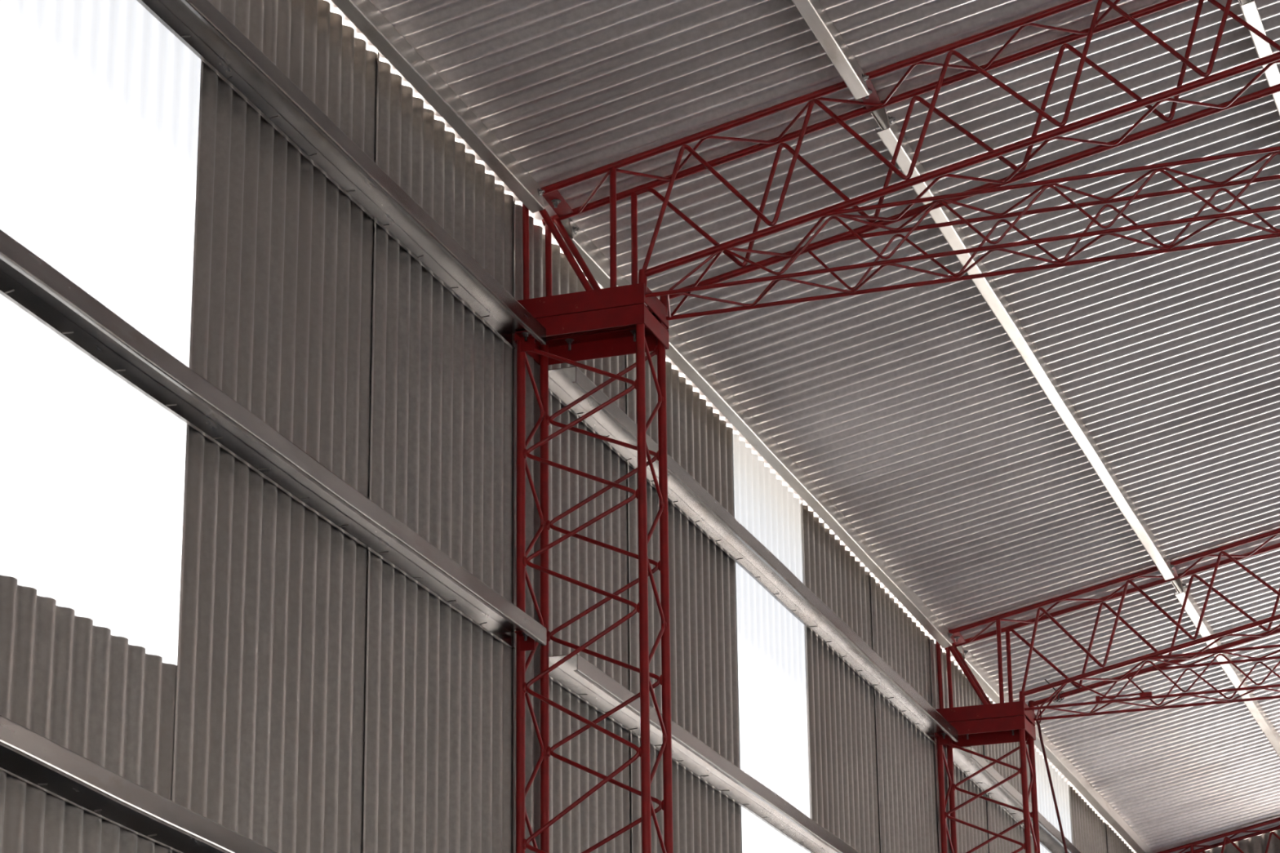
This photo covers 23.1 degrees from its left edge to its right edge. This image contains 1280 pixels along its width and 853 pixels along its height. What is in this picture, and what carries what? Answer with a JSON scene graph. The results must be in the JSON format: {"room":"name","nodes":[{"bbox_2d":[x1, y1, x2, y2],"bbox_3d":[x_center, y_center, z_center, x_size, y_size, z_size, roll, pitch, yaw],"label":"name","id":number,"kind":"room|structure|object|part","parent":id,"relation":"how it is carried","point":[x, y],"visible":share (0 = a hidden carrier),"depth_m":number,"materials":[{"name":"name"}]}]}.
{"room":"industrial warehouse","nodes":[
{"label":"industrial warehouse","id":0,"kind":"room"},
{"bbox_2d":[0,0,1133,852],"bbox_3d":[-0.940,1.242,6.553,0.023,5.283,24.282,-7,-21,18],"label":"wall","id":1,"kind":"structure","parent":0,"point":[317,698],"depth_m":7.98,"materials":[{"name":"grey metal"}]},
{"bbox_2d":[0,0,200,665],"bbox_3d":[-1.165,-0.322,6.474,0.018,2.380,1.050,-7,-21,18],"label":"window","id":2,"kind":"structure","parent":1,"relation":"in","point":[100,100],"depth_m":6.54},
{"bbox_2d":[0,715,276,852],"bbox_3d":[-1.064,0.716,6.157,0.105,0.140,4.750,-7,-21,18],"label":"beam","id":3,"kind":"structure","parent":1,"relation":"attached to","point":[26,755],"depth_m":6.18,"materials":[{"name":"metal"}]},
{"bbox_2d":[0,229,546,648],"bbox_3d":[-1.075,-0.163,6.471,0.105,0.055,4.750,-7,-21,18],"label":"beam","id":4,"kind":"structure","parent":1,"relation":"attached to","point":[28,282],"depth_m":6.98,"materials":[{"name":"metal"}]},
{"bbox_2d":[137,0,546,349],"bbox_3d":[-1.085,-0.993,6.767,0.105,0.056,4.750,-7,-21,18],"label":"beam","id":5,"kind":"structure","parent":1,"relation":"attached to","point":[198,24],"depth_m":7.72,"materials":[{"name":"metal"}]},
{"bbox_2d":[549,653,859,852],"bbox_3d":[0.545,1.395,10.938,0.105,0.092,4.750,-7,-21,18],"label":"beam","id":6,"kind":"structure","parent":1,"relation":"attached to","point":[576,675],"depth_m":9.97,"materials":[{"name":"metal"}]},
{"bbox_2d":[548,366,958,744],"bbox_3d":[0.535,0.590,11.225,0.105,0.075,4.750,-7,-21,18],"label":"beam","id":7,"kind":"structure","parent":1,"relation":"attached to","point":[566,384],"depth_m":10.81,"materials":[{"name":"metal"}]},
{"bbox_2d":[731,427,809,852],"bbox_3d":[0.487,2.631,10.489,0.018,5.280,0.929,-7,-21,18],"label":"window","id":8,"kind":"structure","parent":1,"relation":"in","point":[772,714],"depth_m":11.12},
{"bbox_2d":[952,746,1080,852],"bbox_3d":[2.154,2.156,15.688,0.105,0.062,4.750,-7,-21,18],"label":"beam","id":9,"kind":"structure","parent":1,"relation":"attached to","point":[1050,837],"depth_m":14.36,"materials":[{"name":"metal"}]},
{"bbox_2d":[1034,748,1071,852],"bbox_3d":[2.099,4.197,14.929,0.018,5.280,0.937,-7,-21,18],"label":"window","id":10,"kind":"structure","parent":1,"relation":"in","point":[1046,806],"depth_m":15.74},
{"bbox_2d":[325,0,1279,852],"bbox_3d":[4.172,-2.490,5.790,11.560,1.213,24.785,-7,-21,18],"label":"ceiling","id":11,"kind":"structure","parent":0,"point":[914,411],"depth_m":10.53,"materials":[{"name":"grey metal"}]},
{"bbox_2d":[1200,829,1279,852],"bbox_3d":[8.197,3.871,15.924,11.010,6.423,0.018,-7,-21,18],"label":"wall","id":12,"kind":"structure","parent":0,"point":[1257,844],"depth_m":18.12,"materials":[{"name":"grey metal"}]},
{"bbox_3d":[4.308,3.146,3.987,11.040,0.150,24.300,-7,-21,18],"label":"floor","id":13,"kind":"structure","parent":0,"visible":0},
{"bbox_2d":[514,303,673,852],"bbox_3d":[-0.118,2.009,8.149,0.395,4.893,0.262,-7,-21,18],"label":"lattice column","id":14,"kind":"structure","parent":13,"relation":"on","point":[639,340],"depth_m":8.75,"materials":[{"name":"red metal"}]},
{"bbox_3d":[-0.312,2.009,8.138,0.024,4.890,0.025,-7,-21,18],"label":"leg","id":15,"kind":"part","parent":14,"relation":"part of","materials":[{"name":"red paint"}]},
{"bbox_3d":[-0.251,2.067,8.305,0.024,4.890,0.025,-7,-21,18],"label":"leg","id":16,"kind":"part","parent":14,"relation":"part of","materials":[{"name":"red paint"}]},
{"bbox_3d":[-0.139,-0.261,8.981,0.395,0.058,0.221,-7,-21,18],"label":"head frame","id":17,"kind":"part","parent":14,"relation":"part of","materials":[{"name":"red paint"}]},
{"bbox_3d":[0.028,1.966,8.030,0.024,4.890,0.025,-7,-21,18],"label":"leg","id":18,"kind":"part","parent":14,"relation":"part of","materials":[{"name":"red paint"}]},
{"bbox_3d":[0.088,2.025,8.197,0.024,4.890,0.025,-7,-21,18],"label":"leg","id":19,"kind":"part","parent":14,"relation":"part of","materials":[{"name":"red paint"}]},
{"bbox_2d":[517,0,1279,341],"bbox_3d":[4.861,-1.640,7.652,10.986,1.526,0.221,-7,-21,18],"label":"roof truss","id":20,"kind":"object","parent":14,"relation":"on","point":[613,296],"visible":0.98,"depth_m":8.81,"materials":[{"name":"red metal"}]},
{"bbox_2d":[331,0,545,213],"bbox_3d":[-1.068,-1.408,6.930,0.066,0.084,4.767,-7,-21,18],"label":"roof purlin","id":21,"kind":"object","parent":20,"relation":"attached to","point":[362,14],"visible":1,"depth_m":8.38,"materials":[{"name":"metal"}]},
{"bbox_3d":[-0.329,-0.512,9.033,0.021,0.327,0.019,-7,-21,18],"label":"post","id":22,"kind":"part","parent":20,"relation":"part of","materials":[{"name":"red metal"}]},
{"bbox_3d":[-0.268,-0.453,9.200,0.021,0.327,0.019,-7,-21,18],"label":"post","id":23,"kind":"part","parent":20,"relation":"part of","materials":[{"name":"red metal"}]},
{"bbox_3d":[-0.240,-0.653,9.155,0.045,0.015,0.190,-6,-20,15],"label":"seat plate","id":24,"kind":"part","parent":20,"relation":"part of","materials":[{"name":"red paint"}]},
{"bbox_3d":[-0.140,-0.319,9.002,0.395,0.061,0.221,-7,-21,18],"label":"bearing frame","id":25,"kind":"part","parent":20,"relation":"part of","materials":[{"name":"red paint"}]},
{"bbox_3d":[-0.077,-0.570,8.962,0.020,0.383,0.019,-7,-21,18],"label":"post","id":26,"kind":"part","parent":20,"relation":"part of","materials":[{"name":"red metal"}]},
{"bbox_3d":[-0.016,-0.511,9.129,0.020,0.383,0.019,-7,-21,18],"label":"post","id":27,"kind":"part","parent":20,"relation":"part of","materials":[{"name":"red metal"}]},
{"bbox_3d":[0.007,-0.412,8.876,0.028,0.067,0.025,-7,-21,18],"label":"post","id":28,"kind":"part","parent":20,"relation":"part of","materials":[{"name":"red metal"}]},
{"bbox_3d":[0.068,-0.353,9.043,0.028,0.067,0.025,-7,-21,18],"label":"post","id":29,"kind":"part","parent":20,"relation":"part of","materials":[{"name":"red metal"}]},
{"bbox_2d":[791,0,869,99],"bbox_3d":[-0.150,-1.712,6.704,0.066,0.084,4.767,-7,-21,18],"label":"roof purlin","id":30,"kind":"structure","parent":20,"relation":"attached to","point":[812,11],"depth_m":8.54,"materials":[{"name":"metal"}]},
{"bbox_3d":[0.652,-0.949,8.936,0.045,0.015,0.190,-6,-20,15],"label":"seat plate","id":31,"kind":"part","parent":20,"relation":"part of","materials":[{"name":"red paint"}]},
{"bbox_2d":[934,715,1039,852],"bbox_3d":[1.501,3.582,12.611,0.395,4.893,0.262,-7,-21,18],"label":"lattice column","id":32,"kind":"structure","parent":13,"relation":"on","point":[1016,728],"depth_m":13.35,"materials":[{"name":"red metal"}]},
{"bbox_3d":[1.308,3.582,12.599,0.024,4.890,0.025,-7,-21,18],"label":"leg","id":33,"kind":"part","parent":32,"relation":"part of","materials":[{"name":"red paint"}]},
{"bbox_3d":[1.369,3.640,12.766,0.024,4.890,0.025,-7,-21,18],"label":"leg","id":34,"kind":"part","parent":32,"relation":"part of","materials":[{"name":"red paint"}]},
{"bbox_3d":[1.480,1.312,13.442,0.395,0.058,0.221,-7,-21,18],"label":"head frame","id":35,"kind":"part","parent":32,"relation":"part of","materials":[{"name":"red paint"}]},
{"bbox_3d":[1.648,3.539,12.491,0.024,4.890,0.025,-7,-21,18],"label":"leg","id":36,"kind":"part","parent":32,"relation":"part of","materials":[{"name":"red paint"}]},
{"bbox_3d":[1.708,3.598,12.658,0.024,4.890,0.025,-7,-21,18],"label":"leg","id":37,"kind":"part","parent":32,"relation":"part of","materials":[{"name":"red paint"}]},
{"bbox_2d":[935,528,1279,726],"bbox_3d":[6.481,-0.067,12.113,10.986,1.526,0.221,-7,-21,18],"label":"roof truss","id":38,"kind":"object","parent":32,"relation":"on","point":[987,710],"visible":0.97,"depth_m":13.35,"materials":[{"name":"red metal"}]},
{"bbox_2d":[560,217,952,648],"bbox_3d":[0.552,0.165,11.392,0.066,0.084,4.767,-7,-21,18],"label":"roof purlin","id":39,"kind":"object","parent":38,"relation":"attached to","point":[598,264],"visible":0.9,"depth_m":11.16,"materials":[{"name":"metal"}]},
{"bbox_3d":[1.291,1.061,13.494,0.021,0.327,0.019,-7,-21,18],"label":"post","id":40,"kind":"part","parent":38,"relation":"part of","materials":[{"name":"red metal"}]},
{"bbox_3d":[1.352,1.120,13.661,0.021,0.327,0.019,-7,-21,18],"label":"post","id":41,"kind":"part","parent":38,"relation":"part of","materials":[{"name":"red metal"}]},
{"bbox_3d":[1.380,0.920,13.617,0.045,0.015,0.190,-6,-20,15],"label":"seat plate","id":42,"kind":"part","parent":38,"relation":"part of","materials":[{"name":"red paint"}]},
{"bbox_3d":[1.480,1.254,13.463,0.395,0.061,0.221,-7,-21,18],"label":"bearing frame","id":43,"kind":"part","parent":38,"relation":"part of","materials":[{"name":"red paint"}]},
{"bbox_3d":[1.543,1.003,13.423,0.020,0.383,0.019,-7,-21,18],"label":"post","id":44,"kind":"part","parent":38,"relation":"part of","materials":[{"name":"red metal"}]},
{"bbox_3d":[1.603,1.062,13.590,0.020,0.383,0.019,-7,-21,18],"label":"post","id":45,"kind":"part","parent":38,"relation":"part of","materials":[{"name":"red metal"}]},
{"bbox_3d":[1.627,1.161,13.337,0.028,0.067,0.025,-7,-21,18],"label":"post","id":46,"kind":"part","parent":38,"relation":"part of","materials":[{"name":"red metal"}]},
{"bbox_2d":[871,106,1174,580],"bbox_3d":[1.470,-0.139,11.166,0.066,0.084,4.767,-7,-21,18],"label":"roof purlin","id":47,"kind":"structure","parent":38,"relation":"attached to","point":[955,237],"depth_m":10.74,"materials":[{"name":"metal"}]},
{"bbox_3d":[1.688,1.220,13.504,0.028,0.067,0.025,-7,-21,18],"label":"post","id":48,"kind":"part","parent":38,"relation":"part of","materials":[{"name":"red metal"}]},
{"bbox_2d":[1027,679,1067,852],"bbox_3d":[2.131,3.449,12.565,0.914,5.088,0.068,-7,-21,18],"label":"rope","id":49,"kind":"object","parent":38,"relation":"hanging from","point":[1038,722],"visible":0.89,"depth_m":13.41,"materials":[{"name":"metal"}]},
{"bbox_3d":[2.272,0.624,13.397,0.045,0.015,0.190,-6,-20,15],"label":"seat plate","id":50,"kind":"part","parent":38,"relation":"part of","materials":[{"name":"red paint"}]},
{"bbox_2d":[1238,0,1279,116],"bbox_3d":[2.471,-0.471,10.919,0.066,0.084,4.767,-7,-21,18],"label":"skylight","id":51,"kind":"structure","parent":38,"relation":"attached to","point":[1251,13],"depth_m":9.01,"materials":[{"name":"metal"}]},
{"bbox_3d":[3.121,5.155,17.072,0.395,4.893,0.263,-7,-21,18],"label":"lattice column","id":52,"kind":"structure","parent":13,"relation":"on","visible":0},
{"bbox_2d":[1157,817,1279,852],"bbox_3d":[8.101,1.506,16.574,10.986,1.526,0.221,-7,-21,18],"label":"roof truss","id":53,"kind":"object","parent":52,"relation":"on","point":[1227,840],"visible":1,"depth_m":17.95,"materials":[{"name":"red metal"}]},
{"bbox_2d":[956,644,1153,852],"bbox_3d":[2.171,1.738,15.853,0.066,0.084,4.767,-7,-21,18],"label":"roof purlin","id":54,"kind":"object","parent":53,"relation":"attached to","point":[989,686],"visible":0.74,"depth_m":15.81,"materials":[{"name":"metal"}]},
{"bbox_3d":[3.162,2.576,17.884,0.020,0.383,0.019,-7,-21,18],"label":"post","id":55,"kind":"part","parent":53,"relation":"part of","materials":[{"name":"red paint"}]},
{"bbox_2d":[1170,578,1279,758],"bbox_3d":[3.089,1.434,15.627,0.066,0.084,4.767,-7,-21,18],"label":"purlin","id":56,"kind":"structure","parent":53,"relation":"attached to","point":[1192,609],"depth_m":14.73,"materials":[{"name":"metal"}]}
]}

